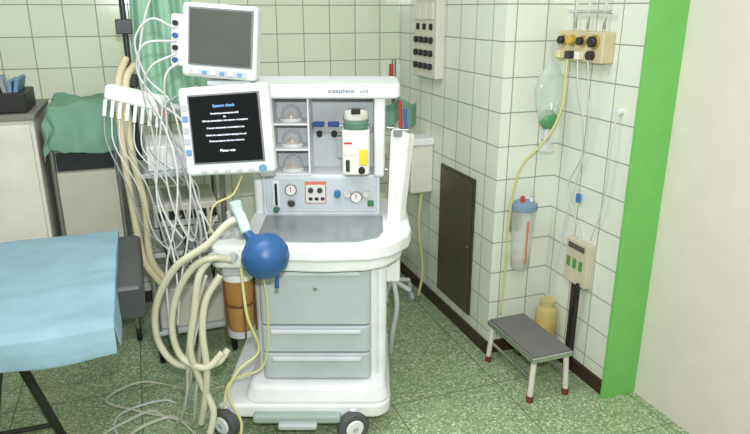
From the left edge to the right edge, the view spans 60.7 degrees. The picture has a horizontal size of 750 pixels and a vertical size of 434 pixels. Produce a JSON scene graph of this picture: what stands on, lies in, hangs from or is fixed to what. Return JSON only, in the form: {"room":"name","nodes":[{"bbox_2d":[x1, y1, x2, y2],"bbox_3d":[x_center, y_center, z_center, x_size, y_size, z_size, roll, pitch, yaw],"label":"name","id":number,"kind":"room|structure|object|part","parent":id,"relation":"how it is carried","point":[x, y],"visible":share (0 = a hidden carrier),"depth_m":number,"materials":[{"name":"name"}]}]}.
{"room":"operating room","nodes":[
{"label":"operating room","id":0,"kind":"room"},
{"bbox_2d":[0,0,398,290],"bbox_3d":[-1.643,-0.825,3.187,3.760,2.800,0.100,-6,19,-19],"label":"wall","id":1,"kind":"structure","parent":0,"point":[74,47],"depth_m":3.47,"materials":[{"name":"tile"}]},
{"bbox_2d":[145,290,152,301],"bbox_3d":[-1.583,0.487,3.574,3.648,0.065,0.012,-6,19,-19],"label":"baseboard","id":2,"kind":"structure","parent":1,"relation":"attached to","point":[148,294],"depth_m":3.67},
{"bbox_2d":[0,272,688,433],"bbox_3d":[-0.340,1.279,1.404,4.605,0.100,5.400,-6,19,-19],"label":"floor","id":3,"kind":"structure","parent":0,"point":[441,382],"depth_m":2.81,"materials":[{"name":"green tile"}]},
{"bbox_2d":[0,99,60,242],"bbox_3d":[-1.900,0.091,2.998,0.780,1.175,0.535,-6,19,-19],"label":"storage cabinet","id":4,"kind":"object","parent":3,"relation":"on","point":[28,207],"visible":0.52,"depth_m":2.80,"materials":[{"name":"plastic"}]},
{"bbox_2d":[0,74,35,113],"bbox_3d":[-1.710,-0.540,2.796,0.360,0.147,0.280,-6,19,-19],"label":"box","id":5,"kind":"object","parent":4,"relation":"on","point":[17,97],"visible":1,"depth_m":2.74,"materials":[{"name":"grey plastic"}]},
{"bbox_3d":[-1.645,0.129,2.840,0.360,1.060,0.017,-6,19,-19],"label":"door","id":6,"kind":"part","parent":4,"relation":"part of","materials":[{"name":"beige metal"}]},
{"bbox_2d":[0,231,145,433],"bbox_3d":[-1.454,0.603,2.005,1.446,0.814,0.880,-6,19,-19],"label":"table","id":7,"kind":"object","parent":3,"relation":"on","point":[63,299],"visible":1,"depth_m":1.92,"materials":[{"name":"fabric"}]},
{"bbox_3d":[-1.200,0.562,2.219,0.032,0.730,0.311,1,18,3],"label":"leg","id":8,"kind":"part","parent":7,"relation":"part of","materials":[{"name":"black metal"}]},
{"bbox_2d":[0,231,118,372],"bbox_3d":[-1.489,0.280,1.887,1.370,0.130,0.881,-6,19,-19],"label":"drape","id":9,"kind":"object","parent":7,"relation":"hanging from","point":[59,296],"depth_m":1.84,"materials":[{"name":"blue fabric"}]},
{"bbox_2d":[113,233,121,344],"bbox_3d":[-0.834,0.209,2.093,0.015,0.090,0.787,-6,19,-19],"label":"drape","id":10,"kind":"object","parent":7,"relation":"hanging from","point":[117,241],"depth_m":1.98,"materials":[{"name":"blue fabric"}]},
{"bbox_2d":[41,92,141,339],"bbox_3d":[-1.366,0.004,3.190,0.355,1.221,0.469,-6,19,-19],"label":"cabinet","id":11,"kind":"object","parent":3,"relation":"on","point":[90,191],"visible":0.68,"depth_m":2.93,"materials":[{"name":"metal"}]},
{"bbox_3d":[-1.450,0.148,3.007,0.024,0.940,0.024,-6,19,-19],"label":"post","id":12,"kind":"part","parent":11,"relation":"part of","materials":[{"name":"metal"}]},
{"bbox_3d":[-1.321,0.040,3.015,0.250,0.520,0.014,-6,19,-19],"label":"panel","id":13,"kind":"part","parent":11,"relation":"part of","materials":[{"name":"beige metal"}]},
{"bbox_3d":[-1.319,0.015,3.416,0.024,0.940,0.024,-6,19,-19],"label":"post","id":14,"kind":"part","parent":11,"relation":"part of","materials":[{"name":"metal"}]},
{"bbox_3d":[-1.196,0.120,3.095,0.024,0.940,0.024,-6,19,-19],"label":"post","id":15,"kind":"part","parent":11,"relation":"part of","materials":[{"name":"metal"}]},
{"bbox_2d":[114,0,237,361],"bbox_3d":[-0.940,-0.423,2.921,0.436,2.200,0.530,-6,19,-19],"label":"trolley","id":16,"kind":"object","parent":3,"relation":"on","point":[215,316],"visible":0.56,"depth_m":2.88,"materials":[{"name":"metal"}]},
{"bbox_3d":[-1.013,0.189,2.896,0.026,0.910,0.026,-6,19,-19],"label":"post","id":17,"kind":"part","parent":16,"relation":"part of","materials":[{"name":"metal"}]},
{"bbox_2d":[136,154,187,178],"bbox_3d":[-0.922,-0.253,3.011,0.380,0.020,0.440,-6,19,-19],"label":"shelf","id":18,"kind":"object","parent":16,"relation":"attached to","point":[145,175],"depth_m":2.81,"materials":[{"name":"grey plastic"}]},
{"bbox_2d":[129,0,206,115],"bbox_3d":[-0.916,-0.814,2.809,0.318,0.746,0.066,-6,19,-19],"label":"gown","id":19,"kind":"object","parent":16,"relation":"hanging from","point":[150,53],"visible":0.49,"depth_m":2.81,"materials":[{"name":"fabric"}]},
{"bbox_2d":[153,247,210,257],"bbox_3d":[-0.922,0.099,3.126,0.380,0.020,0.440,-6,19,-19],"label":"shelf","id":20,"kind":"object","parent":16,"relation":"attached to","point":[158,253],"depth_m":2.90,"materials":[{"name":"grey plastic"}]},
{"bbox_2d":[152,297,225,335],"bbox_3d":[-0.922,0.470,3.246,0.380,0.020,0.440,-6,19,-19],"label":"shelf","id":21,"kind":"object","parent":16,"relation":"attached to","point":[215,322],"depth_m":3.07,"materials":[{"name":"grey plastic"}]},
{"bbox_3d":[-0.831,0.037,3.364,0.026,0.910,0.026,-6,19,-19],"label":"post","id":22,"kind":"part","parent":16,"relation":"part of","materials":[{"name":"metal"}]},
{"bbox_3d":[-0.694,0.153,3.007,0.026,0.910,0.026,-6,19,-19],"label":"post","id":23,"kind":"part","parent":16,"relation":"part of","materials":[{"name":"metal"}]},
{"bbox_2d":[102,0,410,433],"bbox_3d":[-0.508,0.001,2.449,1.296,1.718,0.903,0,18,0],"label":"machine","id":24,"kind":"object","parent":3,"relation":"on","point":[318,253],"visible":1,"depth_m":2.42,"materials":[{"name":"white plastic"}]},
{"bbox_2d":[102,84,221,273],"bbox_3d":[-0.707,-0.132,2.426,0.544,0.738,0.183,-7,19,-20],"label":"rack","id":25,"kind":"object","parent":24,"relation":"attached to","point":[114,93],"visible":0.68,"depth_m":2.28,"materials":[{"name":"white plastic"}]},
{"bbox_3d":[-0.613,-0.396,2.402,0.341,0.095,0.068,-12,22,-33],"label":"arm","id":26,"kind":"part","parent":25,"relation":"part of","materials":[{"name":"grey plastic"}]},
{"bbox_2d":[171,2,261,85],"bbox_3d":[-0.535,-0.610,2.280,0.313,0.295,0.357,0,18,0],"label":"patient monitor","id":27,"kind":"object","parent":24,"relation":"on","point":[219,42],"visible":0.94,"depth_m":2.12,"materials":[{"name":"grey plastic"}]},
{"bbox_2d":[172,20,178,25],"bbox_3d":[-0.663,-0.645,2.126,0.018,0.019,0.017,1,18,4],"label":"socket","id":28,"kind":"object","parent":27,"relation":"attached to","point":[174,22],"depth_m":2.12,"materials":[{"name":"plastic"}]},
{"bbox_2d":[172,32,178,37],"bbox_3d":[-0.666,-0.607,2.135,0.018,0.019,0.017,1,18,4],"label":"socket","id":29,"kind":"object","parent":27,"relation":"attached to","point":[174,34],"depth_m":2.13,"materials":[{"name":"blue plastic"}]},
{"bbox_3d":[-0.495,-0.471,2.223,0.150,0.018,0.120,0,18,0],"label":"mount plate","id":30,"kind":"part","parent":27,"relation":"part of","materials":[{"name":"grey plastic"}]},
{"bbox_3d":[-0.564,0.341,2.414,0.008,0.240,0.008,0,18,0],"label":"absorber rod","id":31,"kind":"part","parent":24,"relation":"part of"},
{"bbox_3d":[-0.468,-0.037,2.154,0.044,0.036,0.040,0,18,0],"label":"pressure knob","id":32,"kind":"part","parent":24,"relation":"part of","materials":[{"name":"white plastic"}]},
{"bbox_2d":[224,278,254,331],"bbox_3d":[-0.515,0.325,2.440,0.110,0.215,0.110,0,18,0],"label":"canister","id":33,"kind":"object","parent":24,"relation":"on","point":[235,317],"depth_m":2.40,"materials":[{"name":"orange plastic"}]},
{"bbox_3d":[-0.489,0.347,2.394,0.008,0.240,0.008,0,18,0],"label":"absorber rod","id":34,"kind":"part","parent":24,"relation":"part of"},
{"bbox_3d":[-0.463,0.325,2.463,0.008,0.240,0.008,0,18,0],"label":"absorber rod","id":35,"kind":"part","parent":24,"relation":"part of","materials":[{"name":"silver metal"}]},
{"bbox_3d":[-0.470,-0.256,2.567,0.044,0.500,0.044,0,18,0],"label":"display post","id":36,"kind":"part","parent":24,"relation":"part of","materials":[{"name":"white plastic"}]},
{"bbox_3d":[-0.379,-0.167,2.163,0.024,0.026,0.023,2,18,6],"label":"display knob","id":37,"kind":"part","parent":24,"relation":"part of","materials":[{"name":"blue plastic"}]},
{"bbox_3d":[-0.395,-0.030,2.569,0.024,0.024,0.026,0,18,0],"label":"flow knob","id":38,"kind":"part","parent":24,"relation":"part of","materials":[{"name":"green plastic"}]},
{"bbox_2d":[273,117,306,125],"bbox_3d":[-0.329,-0.382,2.549,0.142,0.008,0.155,0,18,0],"label":"cubby shelf","id":39,"kind":"object","parent":24,"relation":"attached to","point":[278,121],"depth_m":2.49,"materials":[{"name":"white plastic"}]},
{"bbox_2d":[276,142,307,150],"bbox_3d":[-0.329,-0.286,2.580,0.142,0.008,0.155,0,18,0],"label":"cubby shelf","id":40,"kind":"object","parent":24,"relation":"attached to","point":[280,146],"depth_m":2.52,"materials":[{"name":"white plastic"}]},
{"bbox_2d":[274,165,309,175],"bbox_3d":[-0.329,-0.191,2.611,0.142,0.008,0.155,0,18,0],"label":"cubby shelf","id":41,"kind":"object","parent":24,"relation":"attached to","point":[304,170],"depth_m":2.55,"materials":[{"name":"white plastic"}]},
{"bbox_3d":[-0.270,0.650,2.787,0.660,0.060,0.660,0,18,0],"label":"plate","id":42,"kind":"part","parent":24,"relation":"part of","materials":[{"name":"white plastic"}]},
{"bbox_3d":[-0.226,0.291,2.429,0.424,0.235,0.060,0,18,0],"label":"drawer","id":43,"kind":"part","parent":24,"relation":"part of","materials":[{"name":"grey plastic"}]},
{"bbox_3d":[-0.226,0.461,2.484,0.424,0.112,0.060,0,18,0],"label":"drawer","id":44,"kind":"part","parent":24,"relation":"part of","materials":[{"name":"white plastic"}]},
{"bbox_3d":[-0.226,0.572,2.520,0.424,0.111,0.060,0,18,0],"label":"drawer","id":45,"kind":"part","parent":24,"relation":"part of","materials":[{"name":"white plastic"}]},
{"bbox_2d":[243,199,410,261],"bbox_3d":[-0.182,0.041,2.545,0.645,0.060,0.625,0,18,0],"label":"countertop","id":46,"kind":"structure","parent":24,"relation":"on","point":[395,237],"depth_m":2.28,"materials":[{"name":"white plastic"}]},
{"bbox_3d":[-0.150,-0.092,2.548,0.028,0.028,0.028,0,18,0],"label":"control knob","id":47,"kind":"part","parent":24,"relation":"part of","materials":[{"name":"blue plastic"}]},
{"bbox_3d":[-0.130,-0.364,2.616,0.240,0.035,0.030,0,18,0],"label":"vaporizer rail","id":48,"kind":"part","parent":24,"relation":"part of","materials":[{"name":"metal"}]},
{"bbox_3d":[-0.110,-0.092,2.548,0.028,0.028,0.028,0,18,0],"label":"control knob","id":49,"kind":"part","parent":24,"relation":"part of","materials":[{"name":"beige plastic"}]},
{"bbox_3d":[-0.035,-0.092,2.548,0.028,0.028,0.028,0,18,0],"label":"control knob","id":50,"kind":"part","parent":24,"relation":"part of","materials":[{"name":"beige plastic"}]},
{"bbox_2d":[368,200,373,206],"bbox_3d":[-0.018,-0.055,2.571,0.025,0.025,0.008,0,18,0],"label":"switch","id":51,"kind":"object","parent":24,"relation":"attached to","point":[370,202],"depth_m":2.57,"materials":[{"name":"green plastic"}]},
{"bbox_3d":[0.043,-0.213,2.580,0.015,0.030,0.280,0,18,0],"label":"rail","id":52,"kind":"part","parent":24,"relation":"part of","materials":[{"name":"metal"}]},
{"bbox_2d":[387,100,413,220],"bbox_3d":[0.098,-0.196,2.486,0.106,0.503,0.070,0,18,0],"label":"paper","id":53,"kind":"object","parent":24,"relation":"attached to","point":[401,144],"visible":0.98,"depth_m":2.46,"materials":[{"name":"paper"}]},
{"bbox_2d":[385,59,415,303],"bbox_3d":[0.096,-0.187,3.570,0.269,1.350,0.288,-6,19,-19],"label":"stand","id":54,"kind":"object","parent":3,"relation":"on","point":[391,111],"visible":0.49,"depth_m":3.38,"materials":[{"name":"white plastic"}]},
{"bbox_3d":[0.080,0.401,3.683,0.099,0.066,0.120,-6,19,-19],"label":"leg","id":55,"kind":"part","parent":54,"relation":"part of","materials":[{"name":"white plastic"}]},
{"bbox_2d":[385,98,415,127],"bbox_3d":[0.123,-0.548,3.371,0.219,0.156,0.029,-6,19,-19],"label":"towel","id":56,"kind":"object","parent":54,"relation":"hanging from","point":[391,111],"depth_m":3.37,"materials":[{"name":"green fabric"}]},
{"bbox_3d":[0.152,0.394,3.707,0.137,0.066,0.028,12,22,33],"label":"leg","id":57,"kind":"part","parent":54,"relation":"part of","materials":[{"name":"white plastic"}]},
{"bbox_3d":[0.151,0.370,3.780,0.137,0.066,0.028,-13,22,-35],"label":"leg","id":58,"kind":"part","parent":54,"relation":"part of","materials":[{"name":"white plastic"}]},
{"bbox_2d":[485,313,572,402],"bbox_3d":[0.685,0.625,2.896,0.210,0.222,0.385,-6,19,-19],"label":"step stool","id":59,"kind":"object","parent":3,"relation":"on","point":[531,340],"visible":1,"depth_m":2.80,"materials":[{"name":"silver metal"}]},
{"bbox_3d":[0.546,0.589,3.025,0.037,0.172,0.024,8,20,24],"label":"leg","id":60,"kind":"part","parent":59,"relation":"part of","materials":[{"name":"metal"}]},
{"bbox_3d":[0.686,0.538,2.866,0.200,0.025,0.380,-6,19,-19],"label":"frame","id":61,"kind":"part","parent":59,"relation":"part of","materials":[{"name":"silver metal"}]},
{"bbox_3d":[0.665,0.690,2.714,0.024,0.171,0.035,16,24,41],"label":"leg","id":62,"kind":"part","parent":59,"relation":"part of","materials":[{"name":"metal"}]},
{"bbox_3d":[0.825,0.672,2.769,0.035,0.171,0.024,2,18,6],"label":"leg","id":63,"kind":"part","parent":59,"relation":"part of","materials":[{"name":"metal"}]},
{"bbox_2d":[535,295,557,361],"bbox_3d":[0.810,0.530,3.045,0.104,0.310,0.104,-6,19,-19],"label":"glass bottle","id":64,"kind":"object","parent":3,"relation":"on","point":[546,313],"visible":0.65,"depth_m":2.98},
{"bbox_2d":[398,0,568,340],"bbox_3d":[0.740,-0.883,3.364,0.845,2.800,1.180,-6,19,-19],"label":"wall","id":65,"kind":"structure","parent":0,"point":[491,97],"depth_m":2.98,"materials":[{"name":"white tile"}]},
{"bbox_2d":[408,131,434,295],"bbox_3d":[0.222,-0.018,3.627,0.140,0.897,0.278,-6,19,-19],"label":"dispenser box","id":66,"kind":"object","parent":65,"relation":"attached to","point":[421,170],"depth_m":3.47,"materials":[{"name":"white plastic"}]},
{"bbox_2d":[413,0,445,79],"bbox_3d":[0.270,-1.017,3.275,0.068,0.590,0.280,-6,19,-19],"label":"switch panel","id":67,"kind":"object","parent":65,"relation":"attached to","point":[429,15],"visible":1,"depth_m":3.24,"materials":[{"name":"plastic"}]},
{"bbox_3d":[0.256,-0.782,3.313,0.018,0.032,0.032,-6,19,-19],"label":"knob","id":68,"kind":"part","parent":67,"relation":"part of","materials":[{"name":"plastic"}]},
{"bbox_3d":[0.277,-0.826,3.239,0.018,0.032,0.032,-6,19,-19],"label":"knob","id":69,"kind":"part","parent":67,"relation":"part of","materials":[{"name":"plastic"}]},
{"bbox_3d":[0.277,-0.888,3.219,0.018,0.032,0.032,-6,19,-19],"label":"knob","id":70,"kind":"part","parent":67,"relation":"part of","materials":[{"name":"plastic"}]},
{"bbox_2d":[400,261,487,353],"bbox_3d":[0.339,0.465,3.642,0.012,0.065,1.192,-6,19,-19],"label":"baseboard","id":71,"kind":"structure","parent":65,"relation":"attached to","point":[471,333],"depth_m":3.48,"materials":[{"name":"brown wood"}]},
{"bbox_2d":[437,163,476,314],"bbox_3d":[0.414,0.108,3.310,0.012,0.710,0.370,-6,19,-19],"label":"door frame","id":72,"kind":"structure","parent":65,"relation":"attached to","point":[447,167],"depth_m":3.17,"materials":[{"name":"brown metal"}]},
{"bbox_2d":[437,167,472,310],"bbox_3d":[0.406,0.108,3.307,0.006,0.680,0.340,-6,19,-19],"label":"door","id":73,"kind":"structure","parent":72,"relation":"attached to","point":[455,190],"depth_m":3.29,"materials":[{"name":"brown metal"}]},
{"bbox_2d":[509,187,537,268],"bbox_3d":[0.670,0.052,2.910,0.126,0.383,0.127,-6,19,-19],"label":"canister","id":74,"kind":"object","parent":65,"relation":"attached to","point":[519,259],"visible":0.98,"depth_m":2.92,"materials":[{"name":"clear plastic"}]},
{"bbox_3d":[0.670,-0.056,2.873,0.124,0.040,0.124,-6,19,-19],"label":"lid","id":75,"kind":"part","parent":74,"relation":"part of","materials":[{"name":"blue plastic"}]},
{"bbox_2d":[557,357,601,393],"bbox_3d":[0.906,0.676,2.993,0.012,0.065,0.503,-6,19,-19],"label":"baseboard","id":76,"kind":"structure","parent":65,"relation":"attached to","point":[576,367],"depth_m":2.88,"materials":[{"name":"brown wood"}]},
{"bbox_2d":[543,0,649,378],"bbox_3d":[1.168,-0.654,2.661,0.545,2.800,0.503,-6,19,-19],"label":"wall","id":77,"kind":"structure","parent":0,"point":[614,86],"depth_m":2.69,"materials":[{"name":"tile"}]},
{"bbox_2d":[487,338,514,352],"bbox_3d":[0.682,0.620,3.163,0.288,0.065,0.012,-6,19,-19],"label":"baseboard","id":78,"kind":"structure","parent":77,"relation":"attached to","point":[501,343],"depth_m":3.13,"materials":[{"name":"brown wood"}]},
{"bbox_2d":[499,0,623,314],"bbox_3d":[0.777,-0.714,2.523,0.267,2.601,0.380,-6,19,-19],"label":"outlet panel","id":79,"kind":"object","parent":77,"relation":"attached to","point":[597,47],"visible":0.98,"depth_m":2.61,"materials":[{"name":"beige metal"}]},
{"bbox_2d":[539,42,556,141],"bbox_3d":[0.747,-0.507,2.725,0.152,0.460,0.098,-6,19,-19],"label":"bag","id":80,"kind":"object","parent":79,"relation":"hanging from","point":[547,119],"visible":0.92,"depth_m":2.73,"materials":[{"name":"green plastic"}]},
{"bbox_2d":[557,36,564,43],"bbox_3d":[0.778,-0.743,2.680,0.018,0.032,0.032,-6,19,-19],"label":"outlet","id":81,"kind":"object","parent":79,"relation":"attached to","point":[560,39],"depth_m":2.67,"materials":[{"name":"plastic"}]},
{"bbox_2d":[566,36,572,43],"bbox_3d":[0.798,-0.725,2.627,0.018,0.032,0.032,-6,19,-19],"label":"outlet","id":82,"kind":"object","parent":79,"relation":"attached to","point":[569,40],"depth_m":2.62,"materials":[{"name":"yellow plastic"}]},
{"bbox_2d":[575,37,582,44],"bbox_3d":[0.820,-0.706,2.568,0.018,0.032,0.032,-6,19,-19],"label":"outlet","id":83,"kind":"object","parent":79,"relation":"attached to","point":[579,40],"depth_m":2.56,"materials":[{"name":"plastic"}]},
{"bbox_2d":[586,36,595,46],"bbox_3d":[0.846,-0.684,2.502,0.018,0.042,0.042,-6,19,-19],"label":"outlet","id":84,"kind":"object","parent":79,"relation":"attached to","point":[591,41],"depth_m":2.49,"materials":[{"name":"plastic"}]},
{"bbox_2d":[563,235,594,368],"bbox_3d":[0.885,0.409,2.883,0.068,0.640,0.150,-6,19,-19],"label":"control unit","id":85,"kind":"object","parent":77,"relation":"attached to","point":[579,255],"visible":0.82,"depth_m":2.81,"materials":[{"name":"beige plastic"}]},
{"bbox_2d":[566,255,569,264],"bbox_3d":[0.861,0.191,2.852,0.006,0.043,0.020,-6,19,-19],"label":"outlet","id":86,"kind":"object","parent":85,"relation":"attached to","point":[567,256],"depth_m":2.85,"materials":[{"name":"green plastic"}]},
{"bbox_2d":[572,258,575,267],"bbox_3d":[0.876,0.204,2.815,0.006,0.043,0.020,-6,19,-19],"label":"outlet","id":87,"kind":"object","parent":85,"relation":"attached to","point":[573,259],"depth_m":2.81,"materials":[{"name":"green plastic"}]},
{"bbox_2d":[578,261,581,271],"bbox_3d":[0.890,0.216,2.777,0.006,0.043,0.020,-6,19,-19],"label":"outlet","id":88,"kind":"object","parent":85,"relation":"attached to","point":[579,262],"depth_m":2.77,"materials":[{"name":"green plastic"}]},
{"bbox_2d":[600,0,689,398],"bbox_3d":[1.080,-0.559,2.369,0.221,2.800,0.014,-6,19,-19],"label":"trim","id":89,"kind":"structure","parent":77,"relation":"attached to","point":[667,20],"depth_m":2.50,"materials":[{"name":"green paint"}]},
{"bbox_2d":[634,0,749,433],"bbox_3d":[1.766,-0.058,0.827,0.060,2.800,3.503,-6,19,-19],"label":"door","id":90,"kind":"structure","parent":77,"relation":"in","point":[693,368],"depth_m":2.35,"materials":[{"name":"white paint"}]}
]}

